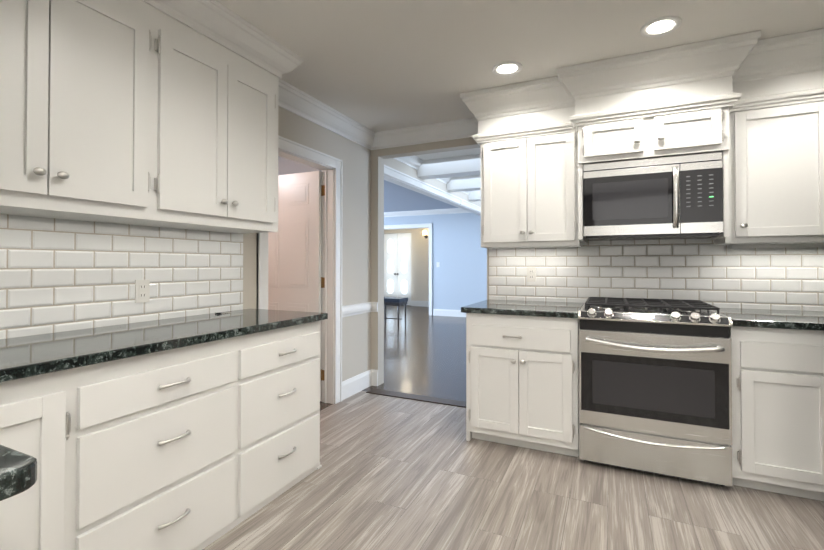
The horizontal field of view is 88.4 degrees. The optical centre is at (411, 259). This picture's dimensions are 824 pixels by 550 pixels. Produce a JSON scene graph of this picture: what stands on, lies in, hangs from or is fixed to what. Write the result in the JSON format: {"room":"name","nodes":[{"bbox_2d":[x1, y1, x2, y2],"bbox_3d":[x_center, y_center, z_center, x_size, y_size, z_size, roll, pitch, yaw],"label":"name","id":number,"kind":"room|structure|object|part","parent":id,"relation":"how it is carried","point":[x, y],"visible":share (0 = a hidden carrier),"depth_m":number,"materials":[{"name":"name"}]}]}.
{"room":"kitchen","nodes":[
{"label":"kitchen","id":0,"kind":"room"},
{"bbox_2d":[6,106,480,381],"bbox_3d":[-0.651,0.004,3.888,0.120,2.500,12.120,0,-1,25],"label":"wall","id":1,"kind":"structure","parent":0,"point":[354,157],"depth_m":3.94,"materials":[{"name":"beige paint"}]},
{"bbox_2d":[0,0,159,223],"bbox_3d":[-1.467,-0.663,1.578,0.337,0.967,0.820,0,-1,25],"label":"upper cabinet","id":2,"kind":"object","parent":1,"relation":"attached to","point":[135,112],"depth_m":1.63,"materials":[{"name":"white wood"}]},
{"bbox_2d":[0,214,242,338],"bbox_3d":[-1.597,0.067,1.706,0.009,0.491,2.328,0,-1,25],"label":"tile","id":3,"kind":"structure","parent":1,"relation":"attached to","point":[59,275],"depth_m":2.00,"materials":[{"name":"white tile"}]},
{"bbox_2d":[135,279,149,302],"bbox_3d":[-1.375,0.161,2.162,0.006,0.116,0.072,0,-1,25],"label":"electrical outlet","id":4,"kind":"object","parent":3,"relation":"attached to","point":[142,290],"visible":1,"depth_m":2.16,"materials":[{"name":"white plastic"}]},
{"bbox_2d":[129,11,278,233],"bbox_3d":[-1.126,-0.655,2.310,0.337,0.967,0.795,0,-1,25],"label":"upper cabinet","id":5,"kind":"object","parent":1,"relation":"attached to","point":[219,109],"depth_m":2.18,"materials":[{"name":"white wood"}]},
{"bbox_2d":[268,171,324,400],"bbox_3d":[-1.145,0.233,3.869,0.850,2.018,0.180,0,-1,25],"label":"hall door","id":6,"kind":"structure","parent":1,"relation":"in","point":[294,262],"depth_m":3.79,"materials":[{"name":"white"}]},
{"bbox_3d":[-0.776,0.202,3.717,0.052,1.715,0.012,0,-1,25],"label":"door hinges","id":7,"kind":"part","parent":6,"relation":"part of","materials":[{"name":"gold metal"}]},
{"bbox_2d":[257,135,342,403],"bbox_3d":[-0.903,0.181,3.347,0.176,2.135,0.980,0,-1,25],"label":"door frame","id":8,"kind":"structure","parent":1,"relation":"attached to","point":[330,167],"depth_m":3.69,"materials":[{"name":"white wood"}]},
{"bbox_2d":[278,84,380,149],"bbox_3d":[-0.712,-1.180,3.488,0.120,0.140,1.680,0,-1,25],"label":"crown molding","id":9,"kind":"structure","parent":1,"relation":"attached to","point":[294,100],"depth_m":3.48,"materials":[{"name":"white wood"}]},
{"bbox_2d":[342,369,377,399],"bbox_3d":[-0.489,1.175,3.987,0.080,0.160,0.540,0,-1,25],"label":"baseboard","id":10,"kind":"structure","parent":1,"relation":"attached to","point":[358,383],"depth_m":4.03,"materials":[{"name":"white wood"}]},
{"bbox_2d":[342,302,377,317],"bbox_3d":[-0.489,0.470,3.995,0.080,0.100,0.540,0,-1,25],"label":"trim","id":11,"kind":"structure","parent":1,"relation":"attached to","point":[355,309],"depth_m":4.02,"materials":[{"name":"white"}]},
{"bbox_2d":[384,165,480,215],"bbox_3d":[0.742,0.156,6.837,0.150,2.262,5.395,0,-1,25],"label":"crown molding","id":12,"kind":"structure","parent":1,"relation":"attached to","point":[406,179],"depth_m":5.55,"materials":[{"name":"white wood"}]},
{"bbox_2d":[394,155,470,194],"bbox_3d":[0.841,-1.157,6.857,0.085,0.112,5.500,0,-1,25],"label":"crown molding","id":13,"kind":"structure","parent":1,"relation":"attached to","point":[414,162],"depth_m":5.02,"materials":[{"name":"white"}]},
{"bbox_2d":[371,156,383,385],"bbox_3d":[-0.349,0.114,4.298,0.080,2.290,0.120,0,-1,25],"label":"wall","id":14,"kind":"structure","parent":0,"point":[377,257],"depth_m":4.25,"materials":[{"name":"beige paint"}]},
{"bbox_2d":[278,137,479,174],"bbox_3d":[-2.542,0.020,5.323,7.240,2.500,0.120,0,-1,25],"label":"wall","id":15,"kind":"structure","parent":0,"point":[435,147],"depth_m":4.13,"materials":[{"name":"beige paint"}]},
{"bbox_2d":[384,228,428,300],"bbox_3d":[0.270,0.098,12.254,2.430,2.500,0.120,0,-1,25],"label":"wall","id":16,"kind":"structure","parent":0,"point":[419,266],"depth_m":12.22,"materials":[{"name":"beige paint"}]},
{"bbox_2d":[384,233,410,305],"bbox_3d":[-0.446,0.281,12.503,0.900,2.120,0.130,0,-1,25],"label":"front door","id":17,"kind":"structure","parent":16,"relation":"in","point":[397,264],"depth_m":12.51,"materials":[{"name":"white"}]},
{"bbox_2d":[411,300,428,306],"bbox_3d":[0.640,1.265,11.994,1.470,0.160,0.014,0,-1,25],"label":"baseboard","id":18,"kind":"structure","parent":16,"relation":"attached to","point":[413,303],"depth_m":12.17,"materials":[{"name":"white wood"}]},
{"bbox_2d":[422,230,427,237],"bbox_3d":[0.369,-0.717,12.039,0.146,0.225,0.193,0,-1,25],"label":"sconce","id":19,"kind":"object","parent":16,"relation":"attached to","point":[425,233],"visible":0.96,"depth_m":11.98,"materials":[{"name":"white glass"}]},
{"bbox_2d":[384,213,486,314],"bbox_3d":[2.441,0.064,9.198,7.490,2.500,0.120,0,-1,25],"label":"wall","id":20,"kind":"structure","parent":0,"point":[459,274],"depth_m":9.80,"materials":[{"name":"blue paint"}]},
{"bbox_2d":[384,223,431,314],"bbox_3d":[-0.265,0.235,10.445,1.700,2.185,0.148,0,-1,25],"label":"door frame","id":21,"kind":"structure","parent":20,"relation":"attached to","point":[411,226],"depth_m":10.06,"materials":[{"name":"white wood"}]},
{"bbox_2d":[384,208,470,216],"bbox_3d":[1.097,-1.124,9.726,10.120,0.112,0.085,0,-1,25],"label":"crown molding","id":22,"kind":"structure","parent":20,"relation":"attached to","point":[425,212],"depth_m":10.03,"materials":[{"name":"white"}]},
{"bbox_2d":[433,309,465,316],"bbox_3d":[3.101,1.229,8.803,5.730,0.160,0.014,0,-1,25],"label":"baseboard","id":23,"kind":"structure","parent":20,"relation":"attached to","point":[447,312],"depth_m":9.85,"materials":[{"name":"white wood"}]},
{"bbox_2d":[487,248,488,299],"bbox_3d":[2.000,-0.005,3.091,2.880,2.500,0.320,0,-1,25],"label":"wall","id":24,"kind":"structure","parent":0,"point":[487,273],"depth_m":3.55,"materials":[{"name":"beige"}]},
{"bbox_2d":[377,117,477,148],"bbox_3d":[0.193,-1.175,3.934,1.142,0.140,0.106,0,-1,25],"label":"crown molding","id":25,"kind":"structure","parent":24,"relation":"attached to","point":[467,127],"depth_m":3.94,"materials":[{"name":"white"}]},
{"bbox_2d":[480,169,583,248],"bbox_3d":[0.907,-0.503,3.231,0.705,0.820,0.338,0,-1,25],"label":"upper cabinet","id":26,"kind":"object","parent":24,"relation":"attached to","point":[519,210],"depth_m":3.06,"materials":[{"name":"white wood"}]},
{"bbox_2d":[460,29,823,176],"bbox_3d":[1.716,-0.950,2.735,2.840,0.614,0.560,0,-1,25],"label":"upper cabinet","id":27,"kind":"object","parent":24,"relation":"attached to","point":[750,106],"depth_m":2.60,"materials":[{"name":"white wood"}]},
{"bbox_2d":[583,152,722,240],"bbox_3d":[1.573,-0.390,2.841,0.764,0.494,0.473,0,-1,25],"label":"microwave","id":28,"kind":"object","parent":27,"relation":"attached to","point":[677,197],"visible":1,"depth_m":2.66,"materials":[{"name":"silver metal"}]},
{"bbox_2d":[489,238,823,310],"bbox_3d":[1.885,-0.150,2.963,2.736,0.953,0.009,0,-1,25],"label":"tile","id":29,"kind":"structure","parent":24,"relation":"attached to","point":[707,270],"depth_m":2.99,"materials":[{"name":"white tile"}]},
{"bbox_2d":[527,267,535,281],"bbox_3d":[0.954,0.119,3.386,0.072,0.116,0.006,0,-1,25],"label":"electrical outlet","id":30,"kind":"object","parent":29,"relation":"attached to","point":[531,274],"visible":1,"depth_m":3.38,"materials":[{"name":"white plastic"}]},
{"bbox_2d":[712,145,823,248],"bbox_3d":[2.209,-0.510,2.623,0.510,0.820,0.338,0,-1,25],"label":"upper cabinet","id":31,"kind":"object","parent":24,"relation":"attached to","point":[777,198],"depth_m":2.49,"materials":[{"name":"white wood"}]},
{"bbox_2d":[203,305,823,549],"bbox_3d":[-1.032,1.298,5.139,10.360,0.060,14.090,0,-1,25],"label":"floor","id":32,"kind":"structure","parent":0,"point":[393,473],"depth_m":2.21,"materials":[{"name":"beige wood"}]},
{"bbox_2d":[0,445,36,549],"bbox_3d":[-1.028,0.757,0.505,0.767,0.918,0.646,0,-1,25],"label":"base cabinet","id":33,"kind":"object","parent":32,"relation":"on","point":[18,470],"depth_m":0.63,"materials":[{"name":"white wood"}]},
{"bbox_3d":[-1.028,0.317,0.510,0.767,0.037,0.646,0,-1,25],"label":"left cabinet top","id":34,"kind":"part","parent":33,"relation":"part of","materials":[{"name":"black stone"}]},
{"bbox_2d":[0,321,321,549],"bbox_3d":[-1.296,0.789,1.581,0.630,0.878,2.369,0,-1,25],"label":"base cabinet","id":35,"kind":"object","parent":32,"relation":"on","point":[201,446],"depth_m":1.64,"materials":[{"name":"white wood"}]},
{"bbox_2d":[0,309,327,381],"bbox_3d":[-1.293,0.329,1.596,0.630,0.037,2.390,0,-1,25],"label":"countertop","id":36,"kind":"structure","parent":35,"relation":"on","point":[28,356],"depth_m":1.68,"materials":[{"name":"stone"}]},
{"bbox_2d":[384,297,407,328],"bbox_3d":[-0.390,1.011,8.125,0.520,0.582,0.380,0,-1,25],"label":"piano bench","id":37,"kind":"object","parent":32,"relation":"on","point":[396,301],"visible":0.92,"depth_m":7.96,"materials":[{"name":"grey wood"}]},
{"bbox_2d":[366,389,465,407],"bbox_3d":[0.132,1.249,3.804,1.180,0.009,0.145,0,-1,25],"label":"threshold","id":38,"kind":"object","parent":32,"relation":"on","point":[457,403],"depth_m":3.82,"materials":[{"name":"brown wood"}]},
{"bbox_2d":[466,313,823,500],"bbox_3d":[1.553,0.801,2.697,2.324,0.879,0.731,0,-1,25],"label":"base cabinet","id":39,"kind":"object","parent":32,"relation":"on","point":[522,381],"visible":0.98,"depth_m":2.29,"materials":[{"name":"painted wood"},{"name":"brushed nickel"}]},
{"bbox_2d":[461,299,823,330],"bbox_3d":[1.546,0.342,2.718,2.350,0.037,0.710,0,-1,25],"label":"countertop","id":40,"kind":"structure","parent":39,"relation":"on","point":[786,319],"depth_m":2.63,"materials":[{"name":"stone"}]},
{"bbox_2d":[578,297,732,486],"bbox_3d":[1.489,0.756,2.697,0.758,0.970,0.778,0,-1,25],"label":"range","id":41,"kind":"object","parent":32,"relation":"on","point":[655,386],"visible":1,"depth_m":2.39,"materials":[{"name":"silver metal"}]},
{"bbox_2d":[216,0,823,211],"bbox_3d":[-1.423,-1.271,4.329,10.360,0.060,12.240,0,-1,25],"label":"ceiling","id":42,"kind":"structure","parent":0,"point":[378,65],"depth_m":2.42,"materials":[{"name":"white paint"}]},
{"bbox_2d":[141,0,303,87],"bbox_3d":[-1.747,-1.214,0.509,0.106,0.140,4.806,0,-1,25],"label":"crown molding","id":43,"kind":"structure","parent":42,"relation":"attached to","point":[220,24],"depth_m":2.22,"materials":[{"name":"white wood"}]},
{"bbox_2d":[417,154,479,179],"bbox_3d":[1.972,-1.139,4.508,4.120,0.200,0.200,0,-1,25],"label":"beam","id":44,"kind":"structure","parent":42,"relation":"attached to","point":[467,165],"depth_m":5.12,"materials":[{"name":"white"}]},
{"bbox_2d":[447,175,480,191],"bbox_3d":[2.416,-1.128,5.460,4.120,0.200,0.200,0,-1,25],"label":"beam","id":45,"kind":"structure","parent":42,"relation":"attached to","point":[464,183],"depth_m":6.14,"materials":[{"name":"white"}]},
{"bbox_2d":[468,190,480,201],"bbox_3d":[2.860,-1.118,6.411,4.120,0.200,0.200,0,-1,25],"label":"beam","id":46,"kind":"structure","parent":42,"relation":"attached to","point":[475,195],"depth_m":7.14,"materials":[{"name":"white wood"}]},
{"bbox_2d":[492,61,522,75],"bbox_3d":[0.626,-1.252,2.787,0.196,0.010,0.196,0,-1,25],"label":"recessed light","id":47,"kind":"object","parent":42,"relation":"in","point":[507,68],"visible":1,"depth_m":2.78,"materials":[{"name":"white"}]},
{"bbox_2d":[640,16,681,36],"bbox_3d":[1.347,-1.258,2.296,0.196,0.010,0.196,0,-1,25],"label":"recessed light","id":48,"kind":"object","parent":42,"relation":"in","point":[660,26],"visible":1,"depth_m":2.29,"materials":[{"name":"white"}]}
]}

